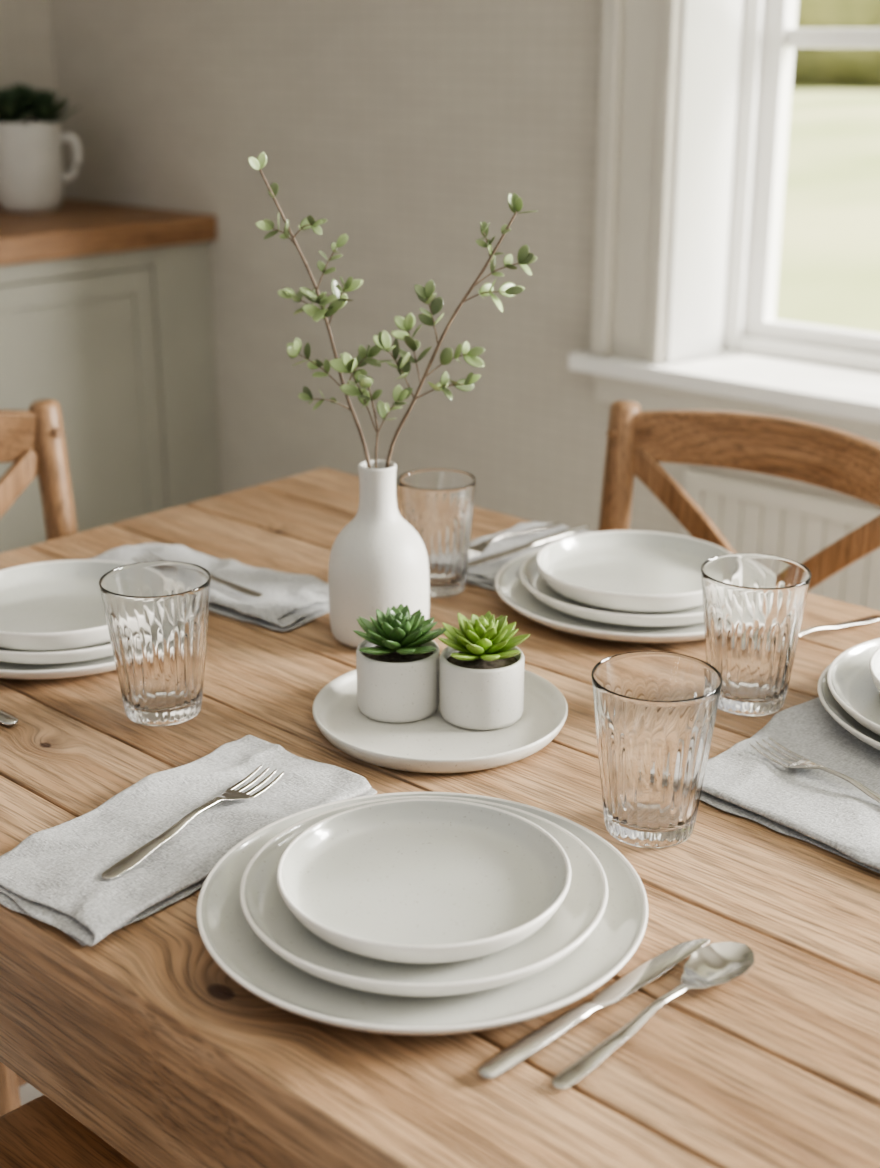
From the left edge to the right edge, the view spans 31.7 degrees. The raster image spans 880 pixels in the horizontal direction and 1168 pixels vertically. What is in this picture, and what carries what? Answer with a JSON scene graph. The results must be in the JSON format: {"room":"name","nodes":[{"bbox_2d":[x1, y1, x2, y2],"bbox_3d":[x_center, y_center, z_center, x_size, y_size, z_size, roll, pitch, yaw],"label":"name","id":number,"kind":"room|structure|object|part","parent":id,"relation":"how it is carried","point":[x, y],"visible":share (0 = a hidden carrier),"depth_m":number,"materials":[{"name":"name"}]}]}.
{"room":"dining room","nodes":[
{"label":"dining room","id":0,"kind":"room"},
{"bbox_2d":[19,1083,43,1105],"bbox_3d":[-0.235,0.994,1.193,5.820,0.050,4.048,17,26,40],"label":"floor","id":1,"kind":"structure","parent":0,"point":[27,1092],"depth_m":2.04,"materials":[{"name":"beige"}]},
{"bbox_2d":[0,399,77,1116],"bbox_3d":[-0.498,0.272,1.844,0.503,0.876,0.456,17,26,40],"label":"dining chair","id":2,"kind":"object","parent":1,"relation":"on","point":[33,439],"visible":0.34,"depth_m":1.96,"materials":[{"name":"brown wood"}]},
{"bbox_3d":[-0.467,0.570,1.659,0.040,0.438,0.036,17,26,40],"label":"leg","id":3,"kind":"part","parent":2,"relation":"part of","materials":[{"name":"brown wood"}]},
{"bbox_3d":[-0.660,-0.153,1.851,0.064,0.078,0.410,17,26,40],"label":"rail","id":4,"kind":"part","parent":2,"relation":"part of","materials":[{"name":"brown wood"}]},
{"bbox_3d":[-0.491,0.185,2.094,0.044,0.874,0.090,-9,21,-24],"label":"post","id":5,"kind":"part","parent":2,"relation":"part of","materials":[{"name":"brown wood"}]},
{"bbox_2d":[0,1095,138,1167],"bbox_3d":[-0.291,0.541,1.086,0.456,0.876,0.503,17,26,40],"label":"dining chair","id":6,"kind":"object","parent":1,"relation":"on","point":[38,1133],"visible":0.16,"depth_m":1.26,"materials":[{"name":"brown wood"}]},
{"bbox_2d":[0,198,220,552],"bbox_3d":[-1.591,-0.240,3.255,0.635,0.900,2.420,17,26,40],"label":"base cabinet","id":7,"kind":"object","parent":1,"relation":"on","point":[106,308],"visible":0.66,"depth_m":3.68,"materials":[{"name":"green paint"}]},
{"bbox_3d":[-0.860,-0.388,3.620,0.014,0.645,0.504,17,26,40],"label":"door","id":8,"kind":"part","parent":7,"relation":"part of","materials":[{"name":"green paint"}]},
{"bbox_2d":[0,198,216,265],"bbox_3d":[-1.591,-0.636,3.115,0.635,0.060,2.420,17,26,40],"label":"countertop","id":9,"kind":"structure","parent":7,"relation":"on","point":[79,228],"depth_m":3.59,"materials":[{"name":"brown wood"}]},
{"bbox_2d":[0,83,81,212],"bbox_3d":[-1.004,-1.066,3.786,0.266,0.301,0.233,1,20,2],"label":"potted plant","id":10,"kind":"object","parent":9,"relation":"on","point":[32,178],"visible":1,"depth_m":3.74,"materials":[{"name":"ceramic"}]},
{"bbox_3d":[-0.908,-1.045,3.804,0.060,0.119,0.020,0,19,0],"label":"jug handle","id":11,"kind":"part","parent":10,"relation":"part of","materials":[{"name":"ceramic"}]},
{"bbox_2d":[0,467,879,1167],"bbox_3d":[0.229,0.523,1.323,1.915,0.750,0.936,17,26,40],"label":"dining table","id":12,"kind":"object","parent":1,"relation":"on","point":[138,1034],"visible":0.56,"depth_m":1.01,"materials":[{"name":"brown wood"}]},
{"bbox_2d":[0,710,17,725],"bbox_3d":[-0.443,0.096,1.392,0.209,0.007,0.016,16,25,38],"label":"table knife","id":13,"kind":"object","parent":12,"relation":"on","point":[6,719],"visible":1,"depth_m":1.33,"materials":[{"name":"silver metal"}]},
{"bbox_2d":[0,656,115,679],"bbox_3d":[-0.371,0.042,1.527,0.278,0.021,0.278,17,26,40],"label":"dinner plate","id":14,"kind":"object","parent":12,"relation":"on","point":[8,670],"visible":0.16,"depth_m":1.41,"materials":[{"name":"white ceramic"}]},
{"bbox_2d":[0,641,112,663],"bbox_3d":[-0.368,0.033,1.523,0.241,0.023,0.241,-11,22,-27],"label":"salad plate","id":15,"kind":"object","parent":14,"relation":"on","point":[102,650],"visible":0.25,"depth_m":1.42,"materials":[{"name":"ceramic"}]},
{"bbox_2d":[0,560,128,650],"bbox_3d":[-0.371,0.023,1.518,0.213,0.028,0.213,0,20,-1],"label":"dessert plate","id":16,"kind":"object","parent":15,"relation":"on","point":[51,605],"visible":0.62,"depth_m":1.54,"materials":[{"name":"ceramic"}]},
{"bbox_3d":[-0.371,0.042,1.527,0.280,0.021,0.280,17,26,40],"label":"plate","id":17,"kind":"part","parent":14,"relation":"part of","materials":[{"name":"ceramic"}]},
{"bbox_2d":[99,561,210,725],"bbox_3d":[-0.242,0.053,1.339,0.094,0.124,0.094,7,21,19],"label":"drinking glass","id":18,"kind":"object","parent":12,"relation":"on","point":[156,612],"visible":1,"depth_m":1.31,"materials":[{"name":"clear glass"}]},
{"bbox_2d":[0,735,376,945],"bbox_3d":[-0.193,0.178,1.147,0.156,0.018,0.294,16,25,37],"label":"linen napkin","id":19,"kind":"object","parent":12,"relation":"on","point":[53,877],"visible":0.91,"depth_m":1.12,"materials":[{"name":"grey fabric"}]},
{"bbox_2d":[102,765,283,878],"bbox_3d":[-0.181,0.172,1.138,0.026,0.010,0.189,12,23,30],"label":"fork","id":20,"kind":"object","parent":19,"relation":"on","point":[137,856],"visible":1,"depth_m":1.12,"materials":[{"name":"silver metal"}]},
{"bbox_2d":[88,543,328,630],"bbox_3d":[-0.249,-0.005,1.665,0.318,0.017,0.136,14,24,33],"label":"linen napkin","id":21,"kind":"object","parent":12,"relation":"on","point":[289,601],"visible":0.63,"depth_m":1.63,"materials":[{"name":"grey fabric"}]},
{"bbox_2d":[132,553,262,596],"bbox_3d":[-0.256,-0.011,1.644,0.189,0.010,0.026,15,25,37],"label":"fork","id":22,"kind":"object","parent":21,"relation":"on","point":[238,588],"depth_m":1.61,"materials":[{"name":"silver metal"}]},
{"bbox_2d":[248,152,536,647],"bbox_3d":[-0.042,-0.165,1.451,0.254,0.460,0.100,7,21,19],"label":"bud vase","id":23,"kind":"object","parent":12,"relation":"on","point":[378,560],"visible":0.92,"depth_m":1.45,"materials":[{"name":"ceramic"}]},
{"bbox_2d":[197,792,647,1034],"bbox_3d":[-0.011,0.216,1.035,0.298,0.021,0.298,1,20,3],"label":"dinner plate","id":24,"kind":"object","parent":12,"relation":"on","point":[225,931],"visible":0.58,"depth_m":0.97,"materials":[{"name":"ceramic"}]},
{"bbox_2d":[240,796,607,996],"bbox_3d":[-0.011,0.207,1.032,0.243,0.023,0.243,0,19,0],"label":"salad plate","id":25,"kind":"object","parent":24,"relation":"on","point":[583,906],"visible":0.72,"depth_m":0.98,"materials":[{"name":"ceramic"}]},
{"bbox_2d":[277,799,570,962],"bbox_3d":[-0.011,0.198,1.029,0.199,0.025,0.199,17,26,40],"label":"dessert plate","id":26,"kind":"object","parent":25,"relation":"on","point":[404,880],"visible":1,"depth_m":1.04,"materials":[{"name":"ceramic"}]},
{"bbox_2d":[398,469,475,596],"bbox_3d":[-0.003,-0.053,1.642,0.082,0.122,0.082,-4,20,-12],"label":"drinking glass","id":27,"kind":"object","parent":12,"relation":"on","point":[438,504],"visible":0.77,"depth_m":1.61,"materials":[{"name":"clear glass"}]},
{"bbox_2d":[312,669,567,772],"bbox_3d":[0.000,0.112,1.332,0.218,0.019,0.218,17,26,40],"label":"round tray","id":28,"kind":"object","parent":12,"relation":"on","point":[431,744],"visible":0.64,"depth_m":1.30,"materials":[{"name":"ceramic"}]},
{"bbox_2d":[353,603,445,722],"bbox_3d":[-0.034,0.065,1.337,0.082,0.090,0.085,2,20,7],"label":"potted succulent","id":29,"kind":"object","parent":28,"relation":"on","point":[398,658],"visible":1,"depth_m":1.32,"materials":[{"name":"ceramic"}]},
{"bbox_2d":[356,640,439,722],"bbox_3d":[-0.036,0.082,1.343,0.072,0.056,0.072,17,26,40],"label":"pot","id":30,"kind":"object","parent":29,"relation":"attached to","point":[395,684],"depth_m":1.32,"materials":[{"name":"ceramic"}]},
{"bbox_2d":[438,611,529,729],"bbox_3d":[0.034,0.071,1.321,0.080,0.091,0.085,-13,23,-32],"label":"potted succulent","id":31,"kind":"object","parent":28,"relation":"on","point":[482,665],"visible":1,"depth_m":1.30,"materials":[{"name":"ceramic"}]},
{"bbox_2d":[440,646,524,729],"bbox_3d":[0.036,0.086,1.329,0.072,0.056,0.072,17,26,40],"label":"pot","id":32,"kind":"object","parent":31,"relation":"attached to","point":[479,690],"depth_m":1.30,"materials":[{"name":"ceramic"}]},
{"bbox_2d":[466,521,592,590],"bbox_3d":[0.093,-0.037,1.759,0.141,0.015,0.226,16,25,37],"label":"linen napkin","id":33,"kind":"object","parent":12,"relation":"on","point":[483,575],"visible":0.4,"depth_m":1.76,"materials":[{"name":"grey fabric"}]},
{"bbox_2d":[469,523,562,556],"bbox_3d":[0.076,-0.054,1.766,0.189,0.010,0.026,-18,26,-41],"label":"fork","id":34,"kind":"object","parent":33,"relation":"on","point":[480,547],"depth_m":1.76,"materials":[{"name":"silver metal"}]},
{"bbox_2d":[468,525,588,565],"bbox_3d":[0.097,-0.043,1.743,0.209,0.007,0.016,-18,26,-41],"label":"table knife","id":35,"kind":"object","parent":33,"relation":"on","point":[573,530],"visible":0.93,"depth_m":1.75,"materials":[{"name":"silver metal"}]},
{"bbox_2d":[477,939,709,1079],"bbox_3d":[0.098,0.254,0.946,0.209,0.007,0.016,-18,26,-41],"label":"table knife","id":36,"kind":"object","parent":12,"relation":"on","point":[532,1043],"visible":1,"depth_m":0.93,"materials":[{"name":"silver metal"}]},
{"bbox_2d":[495,548,704,642],"bbox_3d":[0.207,0.009,1.620,0.298,0.021,0.298,17,26,40],"label":"dinner plate","id":37,"kind":"object","parent":12,"relation":"on","point":[512,590],"visible":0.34,"depth_m":1.53,"materials":[{"name":"white ceramic"}]},
{"bbox_2d":[520,550,732,626],"bbox_3d":[0.209,-0.001,1.618,0.253,0.023,0.253,10,22,27],"label":"salad plate","id":38,"kind":"object","parent":37,"relation":"on","point":[530,575],"visible":0.31,"depth_m":1.54,"materials":[{"name":"ceramic"}]},
{"bbox_2d":[536,531,731,611],"bbox_3d":[0.206,-0.011,1.614,0.211,0.028,0.211,-9,22,-25],"label":"dessert plate","id":39,"kind":"object","parent":38,"relation":"on","point":[641,571],"visible":0.9,"depth_m":1.64,"materials":[{"name":"ceramic"}]},
{"bbox_2d":[552,942,754,1088],"bbox_3d":[0.135,0.257,0.930,0.037,0.010,0.189,15,25,37],"label":"spoon","id":40,"kind":"object","parent":12,"relation":"on","point":[713,964],"visible":1,"depth_m":0.96,"materials":[{"name":"silver metal"}]},
{"bbox_2d":[591,651,722,847],"bbox_3d":[0.157,0.124,1.139,0.094,0.124,0.094,1,20,3],"label":"drinking glass","id":41,"kind":"object","parent":12,"relation":"on","point":[656,711],"visible":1,"depth_m":1.11,"materials":[{"name":"clear glass"}]},
{"bbox_2d":[701,553,811,715],"bbox_3d":[0.273,0.046,1.359,0.094,0.124,0.094,-9,21,-24],"label":"drinking glass","id":42,"kind":"object","parent":12,"relation":"on","point":[754,604],"visible":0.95,"depth_m":1.33,"materials":[{"name":"clear glass"}]},
{"bbox_2d":[700,697,879,872],"bbox_3d":[0.387,0.164,1.195,0.362,0.013,0.284,18,27,42],"label":"linen napkin","id":43,"kind":"object","parent":12,"relation":"on","point":[820,808],"visible":0.83,"depth_m":1.21,"materials":[{"name":"grey fabric"}]},
{"bbox_2d":[750,737,879,802],"bbox_3d":[0.316,0.154,1.194,0.026,0.010,0.189,-13,24,-33],"label":"fork","id":44,"kind":"object","parent":43,"relation":"on","point":[805,763],"depth_m":1.23,"materials":[{"name":"silver metal"}]},
{"bbox_2d":[818,664,879,750],"bbox_3d":[0.468,0.109,1.312,0.290,0.021,0.290,17,26,40],"label":"dinner plate","id":45,"kind":"object","parent":43,"relation":"on","point":[829,702],"visible":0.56,"depth_m":1.29,"materials":[{"name":"white ceramic"}]},
{"bbox_3d":[0.468,0.109,1.312,0.292,0.021,0.292,17,26,40],"label":"plate","id":46,"kind":"part","parent":45,"relation":"part of","materials":[{"name":"ceramic"}]},
{"bbox_2d":[827,638,879,735],"bbox_3d":[0.467,0.100,1.308,0.275,0.023,0.275,-11,22,-27],"label":"salad plate","id":47,"kind":"object","parent":45,"relation":"on","point":[850,681],"visible":0.96,"depth_m":1.34,"materials":[{"name":"ceramic"}]},
{"bbox_2d":[869,647,879,691],"bbox_3d":[0.468,0.089,1.305,0.209,0.028,0.209,11,22,29],"label":"dessert plate","id":48,"kind":"object","parent":47,"relation":"on","point":[874,664],"visible":1,"depth_m":1.33,"materials":[{"name":"ceramic"}]},
{"bbox_2d":[799,615,879,635],"bbox_3d":[0.367,0.045,1.529,0.189,0.010,0.037,-15,24,-36],"label":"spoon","id":49,"kind":"object","parent":12,"relation":"on","point":[872,618],"visible":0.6,"depth_m":1.54,"materials":[{"name":"silver metal"}]},
{"bbox_2d":[598,400,879,590],"bbox_3d":[0.255,0.274,1.840,0.456,0.876,0.503,17,26,40],"label":"dining chair","id":50,"kind":"object","parent":1,"relation":"on","point":[834,459],"visible":0.3,"depth_m":1.91,"materials":[{"name":"brown wood"}]},
{"bbox_3d":[0.225,0.187,2.089,0.044,0.874,0.090,7,21,19],"label":"post","id":51,"kind":"part","parent":50,"relation":"part of","materials":[{"name":"brown wood"}]},
{"bbox_3d":[0.403,-0.156,1.859,0.410,0.078,0.064,17,26,40],"label":"rail","id":52,"kind":"part","parent":50,"relation":"part of","materials":[{"name":"brown wood"}]},
{"bbox_2d":[0,0,63,197],"bbox_3d":[-2.432,-0.930,2.656,0.150,2.600,4.050,17,26,40],"label":"wall","id":53,"kind":"structure","parent":0,"point":[26,53],"depth_m":3.96,"materials":[{"name":"paint"}]},
{"bbox_2d":[49,0,879,534],"bbox_3d":[1.182,-0.807,2.308,5.970,2.600,0.300,17,26,40],"label":"wall","id":54,"kind":"structure","parent":0,"point":[406,127],"depth_m":3.38,"materials":[{"name":"paint"}]},
{"bbox_2d":[591,0,680,363],"bbox_3d":[0.900,-1.013,2.262,1.660,1.580,0.045,17,26,40],"label":"window frame","id":55,"kind":"structure","parent":54,"relation":"attached to","point":[640,38],"depth_m":2.88,"materials":[{"name":"paint"}]},
{"bbox_2d":[569,349,879,423],"bbox_3d":[0.998,-0.289,2.632,1.700,0.032,0.355,17,26,40],"label":"window sill","id":56,"kind":"structure","parent":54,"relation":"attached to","point":[794,384],"depth_m":2.85,"materials":[{"name":"paint"}]},
{"bbox_2d":[592,374,879,442],"bbox_3d":[0.904,-0.210,2.551,1.620,0.063,0.032,17,26,40],"label":"apron","id":57,"kind":"object","parent":54,"relation":"attached to","point":[608,389],"visible":0.55,"depth_m":2.91,"materials":[{"name":"paint"}]},
{"bbox_2d":[663,0,879,372],"bbox_3d":[0.998,-0.978,2.388,1.320,1.430,0.255,17,26,40],"label":"window","id":58,"kind":"structure","parent":54,"relation":"in","point":[711,34],"depth_m":2.93,"materials":[{"name":"paint"}]},
{"bbox_3d":[1.062,-0.996,2.455,1.296,1.418,0.065,17,26,40],"label":"sash","id":59,"kind":"part","parent":58,"relation":"part of","materials":[{"name":"white wood"}]},
{"bbox_2d":[786,28,879,47],"bbox_3d":[1.069,-1.124,2.418,1.150,0.549,0.029,17,26,40],"label":"bars","id":60,"kind":"object","parent":58,"relation":"attached to","point":[795,37],"visible":1,"depth_m":2.80,"materials":[{"name":"paint"}]},
{"bbox_2d":[682,468,879,610],"bbox_3d":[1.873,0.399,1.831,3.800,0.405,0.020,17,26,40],"label":"radiator","id":61,"kind":"object","parent":54,"relation":"attached to","point":[752,517],"visible":0.38,"depth_m":2.85,"materials":[{"name":"metal"}]},
{"label":"outside","id":62,"kind":"structure","parent":0,"visible":0},
{"bbox_2d":[775,86,879,332],"bbox_3d":[16.682,-14.303,45.515,100.000,0.001,87.230,17,26,40],"label":"lawn","id":63,"kind":"structure","parent":62,"point":[829,270],"depth_m":15.85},
{"bbox_2d":[792,0,879,87],"bbox_3d":[18.881,-19.614,51.827,82.845,8.128,13.214,17,26,40],"label":"hedge","id":64,"kind":"object","parent":63,"relation":"on","point":[814,67],"visible":0.02,"depth_m":52.62,"materials":[{"name":"green plant"}]}
]}

